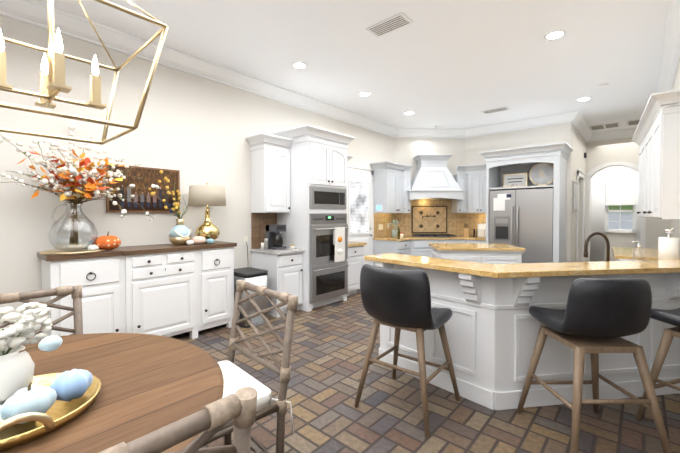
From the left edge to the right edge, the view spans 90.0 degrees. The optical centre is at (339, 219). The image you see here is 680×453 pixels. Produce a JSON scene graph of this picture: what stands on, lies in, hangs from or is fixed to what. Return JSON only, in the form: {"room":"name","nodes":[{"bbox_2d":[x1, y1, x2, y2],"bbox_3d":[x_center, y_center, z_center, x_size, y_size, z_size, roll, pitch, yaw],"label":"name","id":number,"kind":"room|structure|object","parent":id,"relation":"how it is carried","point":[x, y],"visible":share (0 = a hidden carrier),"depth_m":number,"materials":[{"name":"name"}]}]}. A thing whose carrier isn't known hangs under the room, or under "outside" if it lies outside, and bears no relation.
{"room":"dining room and kitchen","nodes":[
{"label":"dining room and kitchen","id":0,"kind":"room"},
{"bbox_2d":[0,15,679,341],"bbox_3d":[2.939,-0.335,3.939,8.300,3.450,16.100,1,1,41],"label":"wall","id":1,"kind":"structure","parent":0,"point":[195,130],"depth_m":4.20,"materials":[{"name":"white paint"}]},
{"bbox_2d":[106,164,179,212],"bbox_3d":[-2.301,-0.346,4.021,0.032,0.534,0.784,1,1,41],"label":"picture frame","id":2,"kind":"object","parent":1,"relation":"attached to","point":[148,176],"visible":0.9,"depth_m":4.00,"materials":[{"name":"brown wood"}]},
{"bbox_2d":[243,236,247,255],"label":"power outlet","id":3,"kind":"object","parent":1,"relation":"attached to","point":[245,239],"depth_m":5.05,"materials":[{"name":"white plastic"}]},
{"bbox_2d":[250,145,288,212],"bbox_3d":[-1.050,-0.591,5.194,0.346,0.985,0.480,1,1,41],"label":"upper cabinet","id":4,"kind":"object","parent":1,"relation":"attached to","point":[269,163],"depth_m":5.04,"materials":[{"name":"white wood"}]},
{"bbox_2d":[0,0,679,141],"bbox_3d":[0.980,-0.338,4.203,4.745,3.449,13.600,1,1,41],"label":"crown molding","id":5,"kind":"structure","parent":1,"relation":"attached to","point":[32,12],"depth_m":4.57,"materials":[{"name":"white wood"}]},
{"bbox_2d":[347,165,373,265],"bbox_3d":[0.393,0.132,7.053,0.060,2.425,1.100,1,1,41],"label":"door","id":6,"kind":"structure","parent":1,"relation":"attached to","point":[360,201],"depth_m":7.09,"materials":[{"name":"white"}]},
{"bbox_2d":[379,223,388,229],"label":"light switch","id":7,"kind":"object","parent":1,"relation":"attached to","point":[380,225],"depth_m":7.70,"materials":[{"name":"white plastic"}]},
{"bbox_2d":[373,169,404,212],"bbox_3d":[1.148,-0.607,7.628,0.415,0.945,0.840,1,1,41],"label":"upper cabinet","id":8,"kind":"object","parent":1,"relation":"attached to","point":[389,184],"depth_m":7.38,"materials":[{"name":"white wood"}]},
{"bbox_2d":[393,213,464,236],"bbox_3d":[2.134,-0.037,8.121,1.238,0.870,1.189,1,1,41],"label":"backsplash","id":9,"kind":"structure","parent":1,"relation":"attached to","point":[410,224],"depth_m":8.11,"materials":[{"name":"beige tile"}]},
{"bbox_2d":[407,154,464,200],"bbox_3d":[2.146,-0.942,7.819,1.299,1.030,1.280,1,1,41],"label":"range hood","id":10,"kind":"object","parent":1,"relation":"attached to","point":[432,180],"depth_m":7.68,"materials":[{"name":"white wood"}]},
{"bbox_2d":[473,169,496,212],"bbox_3d":[3.219,-0.608,7.710,0.575,0.945,0.366,1,1,41],"label":"upper cabinet","id":11,"kind":"object","parent":1,"relation":"attached to","point":[485,180],"depth_m":7.52,"materials":[{"name":"white wood"}]},
{"bbox_2d":[572,181,577,211],"bbox_3d":[4.918,-0.467,7.113,0.029,0.620,0.580,1,1,41],"label":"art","id":12,"kind":"object","parent":1,"relation":"attached to","point":[574,196],"visible":1,"depth_m":6.99,"materials":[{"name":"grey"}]},
{"bbox_2d":[576,169,585,261],"bbox_3d":[5.526,0.121,7.800,0.042,2.425,1.120,1,1,41],"label":"door frame","id":13,"kind":"structure","parent":1,"relation":"attached to","point":[580,173],"depth_m":8.12,"materials":[{"name":"white wood"}]},
{"bbox_2d":[590,169,640,261],"bbox_3d":[8.084,-0.073,9.813,1.530,2.712,0.120,1,1,41],"label":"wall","id":14,"kind":"structure","parent":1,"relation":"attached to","point":[621,188],"depth_m":10.02,"materials":[{"name":"white paint"}]},
{"bbox_2d":[585,162,645,261],"bbox_3d":[6.655,-0.031,8.251,1.140,2.715,0.017,1,1,41],"label":"door frame","id":15,"kind":"structure","parent":1,"relation":"attached to","point":[643,220],"depth_m":8.48,"materials":[{"name":"white wood"}]},
{"bbox_2d":[605,189,635,233],"bbox_3d":[8.150,-0.238,9.886,0.830,1.300,0.130,1,1,41],"label":"window","id":16,"kind":"structure","parent":1,"relation":"in","point":[620,230],"depth_m":9.91,"materials":[{"name":"white wood"}]},
{"bbox_2d":[636,137,643,215],"bbox_3d":[4.433,-0.559,4.755,0.420,1.075,0.901,1,1,41],"label":"upper cabinet","id":17,"kind":"object","parent":1,"relation":"attached to","point":[638,139],"depth_m":5.07,"materials":[{"name":"white wood"}]},
{"bbox_2d":[640,121,651,217],"bbox_3d":[3.916,-0.549,4.077,0.419,1.075,0.954,1,1,41],"label":"upper cabinet","id":18,"kind":"object","parent":1,"relation":"attached to","point":[646,145],"depth_m":4.40,"materials":[{"name":"white wood"}]},
{"bbox_2d":[648,105,679,218],"bbox_3d":[3.463,-0.540,3.478,0.394,1.075,0.695,1,1,41],"label":"upper cabinet","id":19,"kind":"object","parent":1,"relation":"attached to","point":[656,138],"depth_m":3.29,"materials":[{"name":"white wood"}]},
{"bbox_2d":[35,0,668,132],"bbox_3d":[3.304,-2.126,4.324,8.600,0.120,17.500,1,1,41],"label":"ceiling","id":20,"kind":"structure","parent":0,"point":[453,64],"depth_m":4.16,"materials":[{"name":"white paint"}]},
{"bbox_2d":[0,0,168,144],"bbox_3d":[-1.023,-1.170,1.196,0.577,1.694,0.577,1,1,41],"label":"pendant chandelier","id":21,"kind":"object","parent":20,"relation":"hanging from","point":[52,85],"visible":1,"depth_m":1.22,"materials":[{"name":"gold metal"}]},
{"bbox_2d":[292,62,306,68],"bbox_3d":[-0.537,-2.058,4.538,0.198,0.020,0.202,1,1,41],"label":"recessed light","id":22,"kind":"object","parent":20,"relation":"in","point":[298,65],"depth_m":4.57,"materials":[{"name":"white"}]},
{"bbox_2d":[366,12,412,37],"bbox_3d":[0.515,-2.044,3.574,0.458,0.020,0.235,1,1,41],"label":"air vent","id":23,"kind":"object","parent":20,"relation":"in","point":[391,24],"depth_m":3.58,"materials":[{"name":"white metal"}]},
{"bbox_2d":[481,106,508,113],"bbox_3d":[2.959,-2.087,6.488,0.456,0.020,0.253,1,1,41],"label":"air vent","id":24,"kind":"object","parent":20,"relation":"in","point":[500,108],"depth_m":6.52,"materials":[{"name":"white metal"}]},
{"bbox_2d":[544,30,565,39],"bbox_3d":[2.380,-2.047,3.768,0.198,0.020,0.204,1,1,41],"label":"recessed light","id":25,"kind":"object","parent":20,"relation":"in","point":[557,34],"depth_m":3.80,"materials":[{"name":"white"}]},
{"bbox_2d":[588,122,620,130],"bbox_3d":[5.977,-2.105,7.680,0.546,0.020,0.548,1,1,41],"label":"air vent","id":26,"kind":"object","parent":20,"relation":"in","point":[616,124],"depth_m":7.71,"materials":[{"name":"white metal"}]},
{"bbox_2d":[626,119,639,125],"bbox_3d":[6.340,-2.100,7.362,0.219,0.020,0.542,1,1,41],"label":"air vent","id":27,"kind":"object","parent":20,"relation":"in","point":[631,122],"depth_m":7.37,"materials":[{"name":"white metal"}]},
{"bbox_2d":[170,293,679,452],"bbox_3d":[3.304,1.434,4.377,8.600,0.100,17.500,1,1,41],"label":"floor","id":28,"kind":"structure","parent":0,"point":[330,341],"depth_m":2.47,"materials":[{"name":"brick"}]},
{"bbox_2d":[0,285,82,338],"bbox_3d":[-1.538,0.910,1.622,0.625,1.030,0.665,1,1,41],"label":"dining chair","id":29,"kind":"object","parent":28,"relation":"on","point":[75,292],"visible":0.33,"depth_m":1.94,"materials":[{"name":"wood"}]},
{"bbox_2d":[0,333,223,452],"bbox_3d":[-1.189,1.024,1.041,1.580,0.820,1.580,1,1,41],"label":"dining table","id":30,"kind":"object","parent":28,"relation":"on","point":[150,383],"visible":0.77,"depth_m":1.25,"materials":[{"name":"brown wood"}]},
{"bbox_2d":[0,302,100,450],"bbox_3d":[-1.005,0.450,1.058,0.481,0.323,0.430,1,1,41],"label":"centerpiece","id":31,"kind":"object","parent":30,"relation":"on","point":[32,407],"visible":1,"depth_m":1.10,"materials":[{"name":"white ceramic"}]},
{"bbox_2d":[37,241,236,338],"bbox_3d":[-2.112,0.852,3.825,0.586,1.080,1.870,1,1,41],"label":"sideboard","id":32,"kind":"object","parent":28,"relation":"on","point":[167,290],"visible":0.9,"depth_m":3.57,"materials":[{"name":"white wood"}]},
{"bbox_2d":[0,124,158,254],"bbox_3d":[-2.396,-0.320,3.220,0.898,1.278,1.492,1,1,41],"label":"decor","id":33,"kind":"object","parent":32,"relation":"on","point":[73,188],"visible":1,"depth_m":3.23,"materials":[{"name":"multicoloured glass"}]},
{"bbox_2d":[148,170,213,244],"bbox_3d":[-1.829,-0.131,3.999,0.462,0.879,0.664,1,1,41],"label":"decor","id":34,"kind":"object","parent":32,"relation":"on","point":[180,233],"visible":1,"depth_m":4.00,"materials":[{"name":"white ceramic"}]},
{"bbox_2d":[188,182,225,242],"bbox_3d":[-1.690,-0.083,4.338,0.450,0.772,0.450,1,1,41],"label":"table lamp","id":35,"kind":"object","parent":32,"relation":"on","point":[207,195],"visible":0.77,"depth_m":4.20,"materials":[{"name":"gold metal"}]},
{"bbox_2d":[99,387,257,452],"bbox_3d":[-0.626,0.923,0.789,0.625,1.030,0.665,1,1,41],"label":"dining chair","id":36,"kind":"object","parent":28,"relation":"on","point":[212,419],"visible":1,"depth_m":0.73,"materials":[{"name":"wood"}]},
{"bbox_2d":[202,280,298,452],"bbox_3d":[-0.646,0.908,1.778,0.627,1.031,0.665,-1,1,-44],"label":"dining chair","id":37,"kind":"object","parent":28,"relation":"on","point":[235,378],"visible":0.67,"depth_m":1.80,"materials":[{"name":"wood"}]},
{"bbox_2d":[234,267,267,327],"bbox_3d":[-1.233,1.036,4.579,0.532,0.690,0.364,1,1,41],"label":"trash can","id":38,"kind":"object","parent":28,"relation":"on","point":[255,276],"visible":0.52,"depth_m":4.42,"materials":[{"name":"silver metal"}]},
{"bbox_2d":[252,253,304,317],"bbox_3d":[-0.942,0.928,5.121,0.636,0.890,0.480,1,1,41],"label":"base cabinet","id":39,"kind":"object","parent":28,"relation":"on","point":[286,271],"depth_m":4.89,"materials":[{"name":"white wood"}]},
{"bbox_2d":[250,245,304,252],"bbox_3d":[-0.938,0.463,5.095,0.666,0.040,0.498,1,1,41],"label":"countertop","id":40,"kind":"structure","parent":39,"relation":"on","point":[253,250],"depth_m":4.94,"materials":[{"name":"grey stone"}]},
{"bbox_2d":[262,238,268,249],"bbox_3d":[-1.077,0.363,4.992,0.070,0.160,0.068,1,1,41],"label":"jar","id":41,"kind":"object","parent":40,"relation":"on","point":[265,245],"depth_m":4.97,"materials":[{"name":"silver metal"}]},
{"bbox_2d":[266,224,285,249],"bbox_3d":[-0.940,0.262,5.055,0.281,0.360,0.200,1,1,41],"label":"coffee maker","id":42,"kind":"object","parent":40,"relation":"on","point":[274,235],"visible":1,"depth_m":4.99,"materials":[{"name":"grey plastic"}]},
{"bbox_2d":[277,137,348,311],"bbox_3d":[-0.432,0.072,5.579,0.776,2.588,0.898,1,1,41],"label":"tall cabinet","id":43,"kind":"object","parent":28,"relation":"on","point":[298,187],"depth_m":5.23,"materials":[{"name":"white wood"}]},
{"bbox_2d":[349,245,363,295],"bbox_3d":[0.016,0.912,6.204,0.636,0.890,0.608,1,1,41],"label":"base cabinet","id":44,"kind":"object","parent":28,"relation":"on","point":[356,252],"depth_m":6.03,"materials":[{"name":"white wood"}]},
{"bbox_2d":[349,241,366,244],"bbox_3d":[0.034,0.447,6.194,0.666,0.040,0.628,1,1,41],"label":"countertop","id":45,"kind":"structure","parent":44,"relation":"on","point":[350,242],"depth_m":6.12,"materials":[{"name":"beige stone"}]},
{"bbox_2d":[373,241,412,266],"bbox_3d":[1.136,0.893,7.462,0.646,0.890,0.492,1,1,41],"label":"base cabinet","id":46,"kind":"object","parent":28,"relation":"on","point":[379,247],"depth_m":7.27,"materials":[{"name":"white wood"}]},
{"bbox_2d":[373,237,488,244],"bbox_3d":[2.129,0.427,7.561,1.994,0.040,2.056,1,1,41],"label":"countertop","id":47,"kind":"structure","parent":46,"relation":"on","point":[427,240],"depth_m":7.48,"materials":[{"name":"beige stone"}]},
{"bbox_2d":[389,219,485,237],"bbox_3d":[2.259,0.203,7.570,1.760,0.405,1.514,1,1,41],"label":"decor","id":48,"kind":"object","parent":47,"relation":"on","point":[481,231],"depth_m":7.53,"materials":[{"name":"grey ceramic"}]},
{"bbox_2d":[354,318,459,438],"bbox_3d":[0.522,1.079,2.600,0.629,0.670,0.631,1,1,41],"label":"stool legs","id":49,"kind":"object","parent":28,"relation":"on","point":[420,360],"visible":0.77,"depth_m":2.54,"materials":[{"name":"brown wood"}]},
{"bbox_2d":[360,264,451,329],"bbox_3d":[0.511,0.565,2.564,0.559,0.465,0.644,1,1,41],"label":"seat","id":50,"kind":"object","parent":49,"relation":"attached to","point":[401,298],"visible":1,"depth_m":2.31,"materials":[{"name":"black leather"}]},
{"bbox_2d":[413,253,428,256],"bbox_3d":[1.888,0.938,7.487,0.404,0.402,0.388,1,1,41],"label":"base cabinet","id":51,"kind":"object","parent":28,"relation":"on","point":[414,254],"depth_m":7.48,"materials":[{"name":"white wood"}]},
{"bbox_2d":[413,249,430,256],"bbox_3d":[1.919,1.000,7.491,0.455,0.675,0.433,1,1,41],"label":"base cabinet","id":52,"kind":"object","parent":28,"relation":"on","point":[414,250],"depth_m":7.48,"materials":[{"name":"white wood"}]},
{"bbox_2d":[375,265,495,409],"bbox_3d":[0.811,0.899,2.989,1.125,1.010,0.268,1,1,41],"label":"peninsula base panel","id":53,"kind":"object","parent":28,"relation":"on","point":[492,324],"depth_m":2.70,"materials":[{"name":"white wood"}]},
{"bbox_2d":[364,253,499,276],"bbox_3d":[0.777,0.375,2.928,1.249,0.040,0.502,1,1,41],"label":"countertop","id":54,"kind":"structure","parent":53,"relation":"on","point":[438,265],"depth_m":2.81,"materials":[{"name":"beige stone"}]},
{"bbox_2d":[430,247,523,263],"bbox_3d":[2.197,0.920,5.623,1.511,0.890,1.410,1,1,41],"label":"kitchen island","id":55,"kind":"object","parent":28,"relation":"on","point":[471,256],"depth_m":5.23,"materials":[{"name":"white wood"}]},
{"bbox_2d":[429,243,524,254],"bbox_3d":[2.198,0.456,5.616,1.524,0.040,1.422,1,1,41],"label":"island countertop","id":56,"kind":"structure","parent":55,"relation":"on","point":[494,249],"depth_m":5.29,"materials":[{"name":"beige stone"}]},
{"bbox_2d":[489,188,552,262],"bbox_3d":[3.739,0.381,6.929,1.130,1.930,0.797,1,1,41],"label":"refrigerator","id":57,"kind":"object","parent":28,"relation":"on","point":[522,218],"visible":0.6,"depth_m":6.60,"materials":[{"name":"silver metal"}]},
{"bbox_2d":[496,277,679,409],"bbox_3d":[2.187,0.903,2.771,1.348,1.010,1.761,1,1,41],"label":"peninsula base panel","id":58,"kind":"object","parent":28,"relation":"on","point":[517,331],"depth_m":2.58,"materials":[{"name":"white wood"}]},
{"bbox_2d":[480,260,679,300],"bbox_3d":[2.145,0.378,2.732,1.370,0.040,2.018,1,1,41],"label":"countertop","id":59,"kind":"structure","parent":58,"relation":"on","point":[663,276],"depth_m":2.59,"materials":[{"name":"beige stone"}]},
{"bbox_2d":[584,232,614,260],"bbox_3d":[2.362,0.294,3.093,0.215,0.357,0.252,1,1,41],"label":"faucet","id":60,"kind":"object","parent":59,"relation":"on","point":[607,245],"visible":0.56,"depth_m":3.08,"materials":[{"name":"brown metal"}]},
{"bbox_2d":[632,241,643,260],"bbox_3d":[2.877,0.340,3.283,0.093,0.259,0.078,1,1,41],"label":"soap dispenser","id":61,"kind":"object","parent":59,"relation":"on","point":[638,245],"visible":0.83,"depth_m":3.28,"materials":[{"name":"clear glass"}]},
{"bbox_2d":[658,228,679,259],"bbox_3d":[3.219,0.276,3.327,0.160,0.386,0.158,1,1,41],"label":"paper towel holder","id":62,"kind":"object","parent":59,"relation":"on","point":[668,247],"visible":0.79,"depth_m":3.28,"materials":[{"name":"white paper"}]},
{"bbox_2d":[517,326,671,452],"bbox_3d":[1.595,1.085,2.198,0.601,0.670,0.601,0,1,-1],"label":"bar stool","id":63,"kind":"object","parent":28,"relation":"on","point":[581,346],"visible":0.92,"depth_m":2.00,"materials":[{"name":"brown wood"}]},
{"bbox_2d":[529,278,651,337],"bbox_3d":[1.596,0.532,2.224,0.654,0.391,0.655,1,1,41],"label":"seat","id":64,"kind":"object","parent":63,"relation":"attached to","point":[603,308],"visible":1,"depth_m":1.96,"materials":[{"name":"black leather"}]},
{"bbox_2d":[614,257,639,260],"bbox_3d":[4.165,0.935,4.635,0.719,0.890,1.470,1,1,41],"label":"base cabinet","id":65,"kind":"object","parent":28,"relation":"on","point":[616,258],"depth_m":4.20,"materials":[{"name":"white wood"}]},
{"bbox_2d":[612,247,657,259],"bbox_3d":[4.149,0.470,4.640,0.759,0.040,1.473,1,1,41],"label":"countertop","id":66,"kind":"structure","parent":65,"relation":"on","point":[649,254],"depth_m":4.48,"materials":[{"name":"beige stone"}]},
{"bbox_2d":[635,327,679,420],"bbox_3d":[2.459,1.085,2.208,0.601,0.670,0.601,0,1,-19],"label":"bar stool","id":67,"kind":"object","parent":28,"relation":"on","point":[669,335],"visible":0.79,"depth_m":2.32,"materials":[{"name":"brown wood"}]},
{"bbox_2d":[650,308,679,326],"bbox_3d":[2.446,0.532,2.232,0.642,0.391,0.632,1,1,41],"label":"seat","id":68,"kind":"object","parent":67,"relation":"attached to","point":[672,317],"visible":0.92,"depth_m":2.29,"materials":[{"name":"black leather"}]},
{"bbox_2d":[503,162,553,186],"bbox_3d":[3.849,-0.897,6.955,0.955,0.498,0.143,1,1,41],"label":"decor","id":69,"kind":"object","parent":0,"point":[541,173],"visible":0.83,"depth_m":6.92,"materials":[{"name":"white ceramic"}]},
{"label":"outside","id":70,"kind":"structure","parent":0,"visible":0},
{"bbox_2d":[608,205,632,228],"bbox_3d":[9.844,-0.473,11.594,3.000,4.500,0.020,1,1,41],"label":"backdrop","id":71,"kind":"structure","parent":70,"point":[626,220],"depth_m":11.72,"materials":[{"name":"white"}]}
]}

